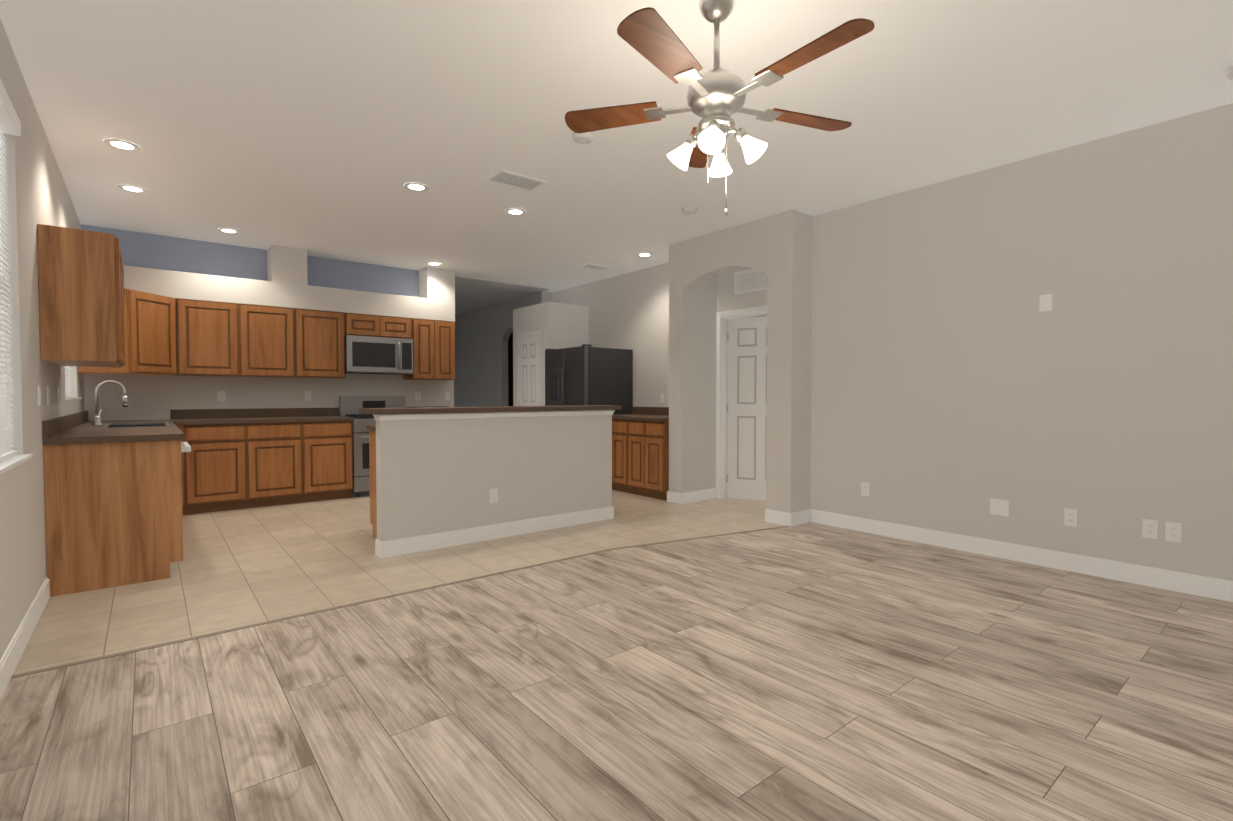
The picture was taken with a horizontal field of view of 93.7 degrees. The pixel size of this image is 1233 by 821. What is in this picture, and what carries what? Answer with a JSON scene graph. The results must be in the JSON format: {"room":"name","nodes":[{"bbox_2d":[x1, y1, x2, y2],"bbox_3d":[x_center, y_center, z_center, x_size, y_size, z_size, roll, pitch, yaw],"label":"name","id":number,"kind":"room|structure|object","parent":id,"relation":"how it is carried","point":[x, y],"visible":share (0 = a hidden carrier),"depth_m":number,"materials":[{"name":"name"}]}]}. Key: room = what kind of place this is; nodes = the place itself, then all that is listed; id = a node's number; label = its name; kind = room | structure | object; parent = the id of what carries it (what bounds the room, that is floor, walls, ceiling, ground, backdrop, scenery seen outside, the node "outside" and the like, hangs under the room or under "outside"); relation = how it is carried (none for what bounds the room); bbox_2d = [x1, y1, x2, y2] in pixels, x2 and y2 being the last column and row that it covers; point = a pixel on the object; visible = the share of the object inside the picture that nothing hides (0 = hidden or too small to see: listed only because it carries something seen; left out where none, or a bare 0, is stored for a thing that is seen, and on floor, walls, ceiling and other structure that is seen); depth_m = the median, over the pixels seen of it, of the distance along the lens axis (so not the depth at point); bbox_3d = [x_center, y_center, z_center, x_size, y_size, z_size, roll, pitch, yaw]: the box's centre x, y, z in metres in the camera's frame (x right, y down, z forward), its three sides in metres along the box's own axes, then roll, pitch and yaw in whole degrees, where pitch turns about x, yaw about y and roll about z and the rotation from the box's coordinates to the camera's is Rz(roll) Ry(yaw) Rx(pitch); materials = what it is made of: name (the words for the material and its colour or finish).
{"room":"kitchen","nodes":[
{"label":"kitchen","id":0,"kind":"room"},
{"bbox_2d":[0,18,84,659],"bbox_3d":[-2.382,-0.291,2.090,0.120,2.800,9.090,-1,2,-39],"label":"wall","id":1,"kind":"structure","parent":0,"point":[36,192],"depth_m":2.89,"materials":[{"name":"white paint"}]},
{"bbox_2d":[0,79,20,461],"bbox_3d":[-2.398,-0.568,2.167,0.082,1.582,1.492,-1,2,-39],"label":"window blinds","id":2,"kind":"object","parent":1,"relation":"attached to","point":[10,123],"visible":1,"depth_m":2.63,"materials":[{"name":"white plastic"}]},
{"bbox_2d":[0,454,32,474],"bbox_3d":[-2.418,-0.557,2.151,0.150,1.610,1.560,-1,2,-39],"label":"window sill","id":3,"kind":"structure","parent":1,"relation":"in","point":[11,463],"depth_m":2.49,"materials":[{"name":"white paint"}]},
{"bbox_2d":[0,578,49,699],"bbox_3d":[-1.408,1.078,1.028,0.014,0.117,5.920,-1,2,-39],"label":"baseboard","id":4,"kind":"structure","parent":1,"relation":"attached to","point":[10,659],"depth_m":2.61,"materials":[{"name":"white wood"}]},
{"bbox_2d":[37,386,40,406],"bbox_3d":[-3.198,-0.079,3.204,0.008,0.116,0.072,-1,2,-39],"label":"light switch","id":5,"kind":"object","parent":1,"relation":"attached to","point":[39,396],"visible":1,"depth_m":3.19,"materials":[{"name":"white plastic"}]},
{"bbox_2d":[47,387,49,405],"bbox_3d":[-3.437,-0.087,3.499,0.008,0.116,0.072,-1,2,-39],"label":"light switch","id":6,"kind":"object","parent":1,"relation":"attached to","point":[48,396],"visible":0.98,"depth_m":3.48,"materials":[{"name":"white plastic"}]},
{"bbox_2d":[58,388,59,404],"bbox_3d":[-3.777,-0.097,3.919,0.008,0.116,0.072,-1,2,-39],"label":"light switch","id":7,"kind":"object","parent":1,"relation":"attached to","point":[58,396],"visible":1,"depth_m":3.90,"materials":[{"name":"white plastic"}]},
{"bbox_2d":[65,366,74,396],"bbox_3d":[-4.362,-0.531,4.566,0.040,0.846,0.884,-1,2,-39],"label":"window blinds","id":8,"kind":"object","parent":1,"relation":"attached to","point":[67,390],"visible":0.12,"depth_m":4.71,"materials":[{"name":"white plastic"}]},
{"bbox_2d":[65,397,81,399],"bbox_3d":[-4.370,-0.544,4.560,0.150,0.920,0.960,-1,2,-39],"label":"window sill","id":9,"kind":"structure","parent":1,"relation":"in","point":[73,398],"depth_m":4.41,"materials":[{"name":"white"}]},
{"bbox_2d":[37,224,125,367],"bbox_3d":[-3.442,-0.683,3.761,0.345,0.760,1.004,-1,2,-39],"label":"upper cabinet","id":10,"kind":"object","parent":1,"relation":"attached to","point":[81,298],"visible":0.98,"depth_m":3.38,"materials":[{"name":"brown wood"}]},
{"bbox_2d":[81,224,454,321],"bbox_3d":[-3.615,-1.470,6.550,3.612,0.664,0.317,-1,2,-39],"label":"wall","id":11,"kind":"structure","parent":0,"point":[272,275],"depth_m":6.36,"materials":[{"name":"white paint"}]},
{"bbox_2d":[84,373,453,420],"bbox_3d":[-3.758,-0.409,6.747,3.850,2.800,0.120,-1,2,-39],"label":"wall","id":12,"kind":"structure","parent":0,"point":[152,397],"depth_m":6.35,"materials":[{"name":"white paint"}]},
{"bbox_2d":[78,288,176,375],"bbox_3d":[-4.628,-0.728,5.503,0.697,0.760,0.697,-1,2,-39],"label":"upper cabinet","id":13,"kind":"object","parent":12,"relation":"attached to","point":[150,334],"visible":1,"depth_m":5.42,"materials":[{"name":"brown wood"}]},
{"bbox_2d":[217,391,225,400],"bbox_3d":[-4.273,-0.157,6.252,0.072,0.116,0.008,-1,2,-39],"label":"electrical outlet","id":14,"kind":"object","parent":12,"relation":"attached to","point":[221,395],"visible":1,"depth_m":6.25,"materials":[{"name":"white plastic"}]},
{"bbox_2d":[304,391,310,400],"bbox_3d":[-3.620,-0.170,6.781,0.072,0.116,0.008,-1,2,-39],"label":"electrical outlet","id":15,"kind":"object","parent":12,"relation":"attached to","point":[307,395],"visible":1,"depth_m":6.78,"materials":[{"name":"white plastic"}]},
{"bbox_2d":[176,298,455,379],"bbox_3d":[-3.337,-0.760,6.781,2.912,0.760,0.337,-1,2,-39],"label":"upper cabinet","id":16,"kind":"object","parent":12,"relation":"attached to","point":[220,339],"visible":0.98,"depth_m":6.34,"materials":[{"name":"brown wood"}]},
{"bbox_2d":[345,335,412,374],"bbox_3d":[-2.927,-0.667,7.062,0.770,0.429,0.421,-1,2,-39],"label":"microwave","id":17,"kind":"object","parent":16,"relation":"attached to","point":[373,355],"visible":1,"depth_m":6.92,"materials":[{"name":"grey metal"}]},
{"bbox_2d":[415,392,420,399],"bbox_3d":[-2.610,-0.191,7.599,0.072,0.116,0.008,-1,2,-39],"label":"electrical outlet","id":18,"kind":"object","parent":12,"relation":"attached to","point":[417,395],"visible":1,"depth_m":7.60,"materials":[{"name":"white plastic"}]},
{"bbox_2d":[445,392,449,399],"bbox_3d":[-2.300,-0.198,7.851,0.072,0.116,0.008,-1,2,-39],"label":"electrical outlet","id":19,"kind":"object","parent":12,"relation":"attached to","point":[447,395],"visible":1,"depth_m":7.85,"materials":[{"name":"white plastic"}]},
{"bbox_2d":[13,490,784,674],"bbox_3d":[-2.353,0.990,7.780,7.290,0.050,9.000,-1,2,-39],"label":"floor","id":20,"kind":"structure","parent":0,"point":[239,568],"depth_m":3.96,"materials":[{"name":"beige tile"}]},
{"bbox_2d":[52,440,179,575],"bbox_3d":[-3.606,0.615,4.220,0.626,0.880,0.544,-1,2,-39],"label":"base cabinet","id":21,"kind":"object","parent":20,"relation":"on","point":[114,514],"depth_m":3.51,"materials":[{"name":"brown wood"}]},
{"bbox_2d":[42,411,183,444],"bbox_3d":[-3.941,0.093,4.632,0.642,0.137,2.947,-1,2,-39],"label":"countertop","id":22,"kind":"structure","parent":21,"relation":"on","point":[77,428],"depth_m":3.72,"materials":[{"name":"brown laminate"}]},
{"bbox_2d":[93,380,128,425],"bbox_3d":[-4.110,-0.062,4.697,0.221,0.367,0.106,-1,2,-39],"label":"faucet","id":23,"kind":"object","parent":22,"relation":"on","point":[97,419],"visible":1,"depth_m":4.63,"materials":[{"name":"silver metal"}]},
{"bbox_2d":[102,422,169,427],"bbox_3d":[-3.966,0.213,4.791,0.409,0.194,0.864,-1,2,-39],"label":"sink basin","id":24,"kind":"object","parent":22,"relation":"in","point":[142,424],"visible":0.31,"depth_m":4.81,"materials":[{"name":"silver metal"}]},
{"bbox_2d":[181,442,190,451],"bbox_3d":[-3.212,0.630,3.795,0.662,0.872,0.600,-1,2,-39],"label":"dishwasher","id":25,"kind":"object","parent":20,"relation":"on","point":[185,446],"visible":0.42,"depth_m":3.78,"materials":[{"name":"white plastic"}]},
{"bbox_2d":[176,425,195,514],"bbox_3d":[-4.610,0.580,5.597,0.802,0.880,0.627,-1,2,-39],"label":"base cabinet","id":26,"kind":"object","parent":20,"relation":"on","point":[188,458],"depth_m":5.59,"materials":[{"name":"brown wood"}]},
{"bbox_2d":[170,406,448,424],"bbox_3d":[-3.253,0.041,6.677,2.997,0.137,0.637,-1,2,-39],"label":"countertop","id":27,"kind":"structure","parent":26,"relation":"on","point":[216,416],"depth_m":6.26,"materials":[{"name":"brown laminate"}]},
{"bbox_2d":[196,423,255,513],"bbox_3d":[-4.129,0.570,5.987,0.584,0.880,0.627,-1,2,-39],"label":"base cabinet","id":28,"kind":"object","parent":20,"relation":"on","point":[225,467],"depth_m":5.78,"materials":[{"name":"brown wood"}]},
{"bbox_2d":[256,422,311,506],"bbox_3d":[-3.761,0.563,6.284,0.658,0.880,0.627,-1,2,-39],"label":"base cabinet","id":29,"kind":"object","parent":20,"relation":"on","point":[283,449],"depth_m":6.10,"materials":[{"name":"brown wood"}]},
{"bbox_2d":[312,421,352,501],"bbox_3d":[-3.394,0.555,6.582,0.584,0.880,0.627,-1,2,-39],"label":"base cabinet","id":30,"kind":"object","parent":20,"relation":"on","point":[332,441],"depth_m":6.40,"materials":[{"name":"brown wood"}]},
{"bbox_2d":[339,396,404,496],"bbox_3d":[-2.841,0.405,6.982,0.770,1.160,0.682,-1,2,-39],"label":"range","id":31,"kind":"object","parent":20,"relation":"on","point":[349,406],"visible":0.33,"depth_m":6.62,"materials":[{"name":"grey metal"}]},
{"bbox_2d":[369,430,376,538],"bbox_3d":[-1.639,0.602,4.746,0.571,0.880,0.637,-1,2,-39],"label":"base cabinet","id":32,"kind":"object","parent":20,"relation":"on","point":[372,460],"visible":0.02,"depth_m":4.66,"materials":[{"name":"brown wood"}]},
{"bbox_2d":[366,425,375,430],"bbox_3d":[-1.106,0.129,5.172,1.990,0.037,0.647,-1,2,-39],"label":"countertop","id":33,"kind":"structure","parent":32,"relation":"on","point":[371,427],"depth_m":4.69,"materials":[{"name":"brown laminate"}]},
{"bbox_2d":[545,344,632,414],"bbox_3d":[-0.406,0.065,7.745,0.841,1.800,0.930,-1,2,-39],"label":"fridge","id":34,"kind":"object","parent":20,"relation":"on","point":[585,374],"visible":0.5,"depth_m":7.42,"materials":[{"name":"grey metal"}]},
{"bbox_2d":[612,419,668,500],"bbox_3d":[0.373,0.545,6.984,0.637,0.880,1.223,-1,2,-39],"label":"base cabinet","id":35,"kind":"object","parent":20,"relation":"on","point":[640,457],"visible":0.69,"depth_m":6.62,"materials":[{"name":"brown wood"}]},
{"bbox_2d":[612,407,668,420],"bbox_3d":[0.367,0.034,6.971,0.647,0.137,1.231,-1,2,-39],"label":"countertop","id":36,"kind":"structure","parent":35,"relation":"on","point":[651,413],"depth_m":7.12,"materials":[{"name":"brown laminate"}]},
{"bbox_2d":[373,410,614,540],"bbox_3d":[-0.895,0.524,4.842,2.150,1.030,0.140,-1,2,-39],"label":"wall","id":37,"kind":"structure","parent":0,"point":[439,472],"depth_m":4.65,"materials":[{"name":"white paint"}]},
{"bbox_2d":[359,405,621,413],"bbox_3d":[-0.930,-0.013,4.871,2.260,0.037,0.330,-1,2,-39],"label":"countertop","id":38,"kind":"structure","parent":37,"relation":"on","point":[469,409],"depth_m":4.56,"materials":[{"name":"brown laminate"}]},
{"bbox_2d":[490,488,497,502],"bbox_3d":[-0.997,0.693,4.694,0.072,0.116,0.008,-1,2,-39],"label":"outlet","id":39,"kind":"object","parent":37,"relation":"attached to","point":[493,495],"visible":1,"depth_m":4.69,"materials":[{"name":"white plastic"}]},
{"bbox_2d":[375,506,613,557],"bbox_3d":[-0.897,0.981,4.856,2.138,0.117,0.134,-1,2,-39],"label":"baseboard","id":40,"kind":"structure","parent":37,"relation":"attached to","point":[395,547],"depth_m":4.65,"materials":[{"name":"white wood"}]},
{"bbox_2d":[454,276,551,406],"bbox_3d":[-2.822,-0.500,10.298,2.320,2.800,4.440,-1,2,-39],"label":"wall","id":41,"kind":"structure","parent":0,"point":[484,309],"depth_m":10.42,"materials":[{"name":"grey paint"}]},
{"bbox_2d":[513,302,588,405],"bbox_3d":[-0.984,-0.287,8.600,0.690,2.460,1.000,-1,2,-39],"label":"wall","id":42,"kind":"structure","parent":0,"point":[561,325],"depth_m":8.21,"materials":[{"name":"white paint"}]},
{"bbox_2d":[518,334,539,405],"bbox_3d":[-1.287,-0.067,8.363,0.080,2.018,0.596,-1,2,-39],"label":"pantry door","id":43,"kind":"structure","parent":42,"relation":"in","point":[529,368],"depth_m":8.35,"materials":[{"name":"white wood"}]},
{"bbox_2d":[517,330,542,405],"bbox_3d":[-1.258,-0.095,8.383,0.016,2.088,0.716,-1,2,-39],"label":"door frame","id":44,"kind":"structure","parent":42,"relation":"attached to","point":[536,332],"depth_m":8.14,"materials":[{"name":"white wood"}]},
{"bbox_2d":[551,263,668,406],"bbox_3d":[0.039,-0.441,7.977,0.120,2.800,3.250,-1,2,-39],"label":"wall","id":45,"kind":"structure","parent":0,"point":[630,311],"depth_m":7.58,"materials":[{"name":"white paint"}]},
{"bbox_2d":[660,394,663,402],"bbox_3d":[0.571,-0.151,7.225,0.008,0.116,0.072,-1,2,-39],"label":"electrical outlet","id":46,"kind":"object","parent":45,"relation":"attached to","point":[661,398],"visible":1,"depth_m":7.22,"materials":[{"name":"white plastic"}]},
{"bbox_2d":[0,522,1232,820],"bbox_3d":[1.032,1.133,2.146,5.450,0.050,4.820,-1,2,-39],"label":"floor","id":47,"kind":"structure","parent":0,"point":[810,672],"depth_m":2.19,"materials":[{"name":"beige wood"}]},
{"bbox_2d":[11,526,790,678],"bbox_3d":[-0.479,1.065,3.765,4.903,0.004,0.428,-1,2,-39],"label":"transition strip","id":48,"kind":"object","parent":47,"relation":"on","point":[183,640],"visible":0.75,"depth_m":3.11,"materials":[{"name":"beige"}]},
{"bbox_2d":[0,0,1232,291],"bbox_3d":[-0.961,-1.841,5.991,7.290,0.100,13.420,-1,2,-39],"label":"ceiling","id":49,"kind":"structure","parent":0,"point":[322,128],"depth_m":3.28,"materials":[{"name":"white paint"}]},
{"bbox_2d":[103,139,140,151],"bbox_3d":[-3.222,-1.727,3.768,0.184,0.008,0.184,-1,2,-39],"label":"recessed light","id":50,"kind":"object","parent":49,"relation":"in","point":[122,145],"visible":0.92,"depth_m":3.77,"materials":[{"name":"white plastic"}]},
{"bbox_2d":[117,184,147,192],"bbox_3d":[-3.819,-1.747,4.563,0.184,0.008,0.184,-1,2,-39],"label":"recessed light","id":51,"kind":"object","parent":49,"relation":"in","point":[132,188],"visible":0.94,"depth_m":4.55,"materials":[{"name":"white plastic"}]},
{"bbox_2d":[218,228,239,233],"bbox_3d":[-3.844,-1.777,5.730,0.184,0.008,0.184,-1,2,-39],"label":"recessed light","id":52,"kind":"object","parent":49,"relation":"in","point":[228,231],"visible":0.98,"depth_m":5.73,"materials":[{"name":"white plastic"}]},
{"bbox_2d":[404,183,428,191],"bbox_3d":[-1.567,-1.746,4.525,0.184,0.008,0.184,-1,2,-39],"label":"recessed light","id":53,"kind":"object","parent":49,"relation":"in","point":[417,187],"visible":1,"depth_m":4.52,"materials":[{"name":"white plastic"}]},
{"bbox_2d":[426,262,441,265],"bbox_3d":[-2.261,-1.813,7.162,0.184,0.008,0.184,-1,2,-39],"label":"recessed light","id":54,"kind":"object","parent":49,"relation":"in","point":[433,263],"visible":0.98,"depth_m":7.15,"materials":[{"name":"white plastic"}]},
{"bbox_2d":[505,208,525,215],"bbox_3d":[-0.898,-1.762,5.136,0.184,0.008,0.184,-1,2,-39],"label":"recessed light","id":55,"kind":"object","parent":49,"relation":"in","point":[515,212],"visible":0.98,"depth_m":5.13,"materials":[{"name":"white plastic"}]},
{"bbox_2d":[485,170,547,191],"bbox_3d":[-0.758,-1.743,4.398,0.400,0.008,0.250,-1,2,-39],"label":"ceiling vent","id":56,"kind":"object","parent":49,"relation":"in","point":[514,180],"visible":0.96,"depth_m":4.39,"materials":[{"name":"white plastic"}]},
{"bbox_2d":[573,132,593,143],"bbox_3d":[-0.206,-1.710,3.628,0.130,0.036,0.130,-1,2,-39],"label":"smoke detector","id":57,"kind":"object","parent":49,"relation":"attached to","point":[585,138],"visible":1,"depth_m":3.60,"materials":[{"name":"white plastic"}]},
{"bbox_2d":[578,263,610,270],"bbox_3d":[-0.276,-1.818,7.339,0.360,0.008,0.220,-1,2,-39],"label":"ceiling vent","id":58,"kind":"object","parent":49,"relation":"in","point":[594,267],"visible":1,"depth_m":7.33,"materials":[{"name":"white plastic"}]},
{"bbox_2d":[637,253,652,256],"bbox_3d":[0.329,-1.802,6.708,0.184,0.008,0.184,-1,2,-39],"label":"recessed light","id":59,"kind":"object","parent":49,"relation":"in","point":[644,255],"visible":0.94,"depth_m":6.71,"materials":[{"name":"white plastic"}]},
{"bbox_2d":[683,207,697,214],"bbox_3d":[0.648,-1.746,5.068,0.130,0.036,0.130,-1,2,-39],"label":"smoke detector","id":60,"kind":"object","parent":49,"relation":"attached to","point":[690,210],"visible":1,"depth_m":5.03,"materials":[{"name":"white plastic"}]},
{"bbox_2d":[565,0,873,214],"bbox_3d":[0.444,-1.254,2.361,1.276,0.882,1.230,-1,2,-39],"label":"fan","id":61,"kind":"object","parent":49,"relation":"hanging from","point":[716,96],"visible":1,"depth_m":2.33,"materials":[{"name":"brown wood"}]},
{"bbox_2d":[1225,67,1232,79],"bbox_3d":[3.128,-1.690,2.880,0.130,0.036,0.130,-1,2,-39],"label":"smoke detector","id":62,"kind":"object","parent":49,"relation":"attached to","point":[1229,74],"visible":1,"depth_m":2.90,"materials":[{"name":"white plastic"}]},
{"bbox_2d":[669,209,812,512],"bbox_3d":[1.329,-0.389,5.934,0.690,2.800,1.550,-1,2,-39],"label":"wall","id":63,"kind":"structure","parent":0,"point":[775,248],"depth_m":5.50,"materials":[{"name":"white paint"}]},
{"bbox_2d":[667,491,680,502],"bbox_3d":[0.785,0.938,6.533,0.584,0.117,0.014,-1,2,-39],"label":"baseboard","id":64,"kind":"structure","parent":63,"relation":"attached to","point":[674,497],"depth_m":6.27,"materials":[{"name":"white wood"}]},
{"bbox_2d":[681,488,765,509],"bbox_3d":[1.261,0.953,5.958,0.570,0.117,1.100,-1,2,-39],"label":"baseboard","id":65,"kind":"structure","parent":63,"relation":"attached to","point":[697,496],"depth_m":6.36,"materials":[{"name":"white wood"}]},
{"bbox_2d":[716,305,767,498],"bbox_3d":[1.466,-0.045,6.215,0.136,2.098,0.916,-1,2,-39],"label":"door frame","id":66,"kind":"structure","parent":63,"relation":"attached to","point":[721,396],"depth_m":6.50,"materials":[{"name":"white wood"}]},
{"bbox_2d":[726,316,766,500],"bbox_3d":[1.595,-0.018,6.370,0.349,2.020,0.710,-1,2,-39],"label":"bedroom door","id":67,"kind":"structure","parent":63,"relation":"in","point":[746,405],"depth_m":6.42,"materials":[{"name":"white wood"}]},
{"bbox_2d":[734,269,767,294],"bbox_3d":[1.483,-1.377,6.066,0.008,0.240,0.620,-1,2,-39],"label":"air vent","id":68,"kind":"object","parent":63,"relation":"in","point":[749,280],"visible":0.62,"depth_m":6.14,"materials":[{"name":"white plastic"}]},
{"bbox_2d":[788,509,811,526],"bbox_3d":[1.661,0.971,5.231,0.304,0.117,0.014,-1,2,-39],"label":"baseboard","id":69,"kind":"structure","parent":63,"relation":"attached to","point":[805,516],"depth_m":5.22,"materials":[{"name":"white wood"}]},
{"bbox_2d":[742,314,766,317],"bbox_3d":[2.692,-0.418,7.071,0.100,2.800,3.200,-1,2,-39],"label":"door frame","id":70,"kind":"structure","parent":0,"point":[757,316],"depth_m":7.88,"materials":[{"name":"white paint"}]},
{"bbox_2d":[810,103,1232,580],"bbox_3d":[3.191,-0.331,3.679,0.120,2.800,4.300,-1,2,-39],"label":"wall","id":71,"kind":"structure","parent":0,"point":[959,380],"depth_m":3.92,"materials":[{"name":"white paint"}]},
{"bbox_2d":[861,482,868,496],"bbox_3d":[2.118,0.672,4.925,0.008,0.116,0.072,-1,2,-39],"label":"outlet","id":72,"kind":"object","parent":71,"relation":"attached to","point":[864,489],"visible":1,"depth_m":4.92,"materials":[{"name":"white plastic"}]},
{"bbox_2d":[990,498,1008,516],"bbox_3d":[2.748,0.697,4.149,0.007,0.116,0.120,-1,2,-39],"label":"outlet","id":73,"kind":"object","parent":71,"relation":"attached to","point":[998,507],"visible":1,"depth_m":4.15,"materials":[{"name":"white plastic"}]},
{"bbox_2d":[812,509,1232,601],"bbox_3d":[3.129,1.011,3.682,0.014,0.117,4.270,-1,2,-39],"label":"baseboard","id":74,"kind":"structure","parent":71,"relation":"attached to","point":[1208,587],"depth_m":3.92,"materials":[{"name":"white wood"}]},
{"bbox_2d":[1039,294,1051,311],"bbox_3d":[2.908,-0.728,3.916,0.007,0.116,0.072,-1,2,-39],"label":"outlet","id":75,"kind":"object","parent":71,"relation":"attached to","point":[1045,303],"visible":1,"depth_m":3.92,"materials":[{"name":"white plastic"}]},
{"bbox_2d":[1064,508,1077,526],"bbox_3d":[3.008,0.710,3.828,0.008,0.116,0.072,-1,2,-39],"label":"outlet","id":76,"kind":"object","parent":71,"relation":"attached to","point":[1071,517],"visible":1,"depth_m":3.83,"materials":[{"name":"white plastic"}]},
{"bbox_2d":[1142,519,1157,538],"bbox_3d":[3.254,0.723,3.525,0.008,0.116,0.072,-1,2,-39],"label":"outlet","id":77,"kind":"object","parent":71,"relation":"attached to","point":[1149,528],"visible":1,"depth_m":3.52,"materials":[{"name":"white plastic"}]},
{"bbox_2d":[1165,522,1181,542],"bbox_3d":[3.319,0.725,3.445,0.008,0.116,0.072,-1,2,-39],"label":"outlet","id":78,"kind":"object","parent":71,"relation":"attached to","point":[1173,531],"visible":1,"depth_m":3.44,"materials":[{"name":"white plastic"}]}
]}

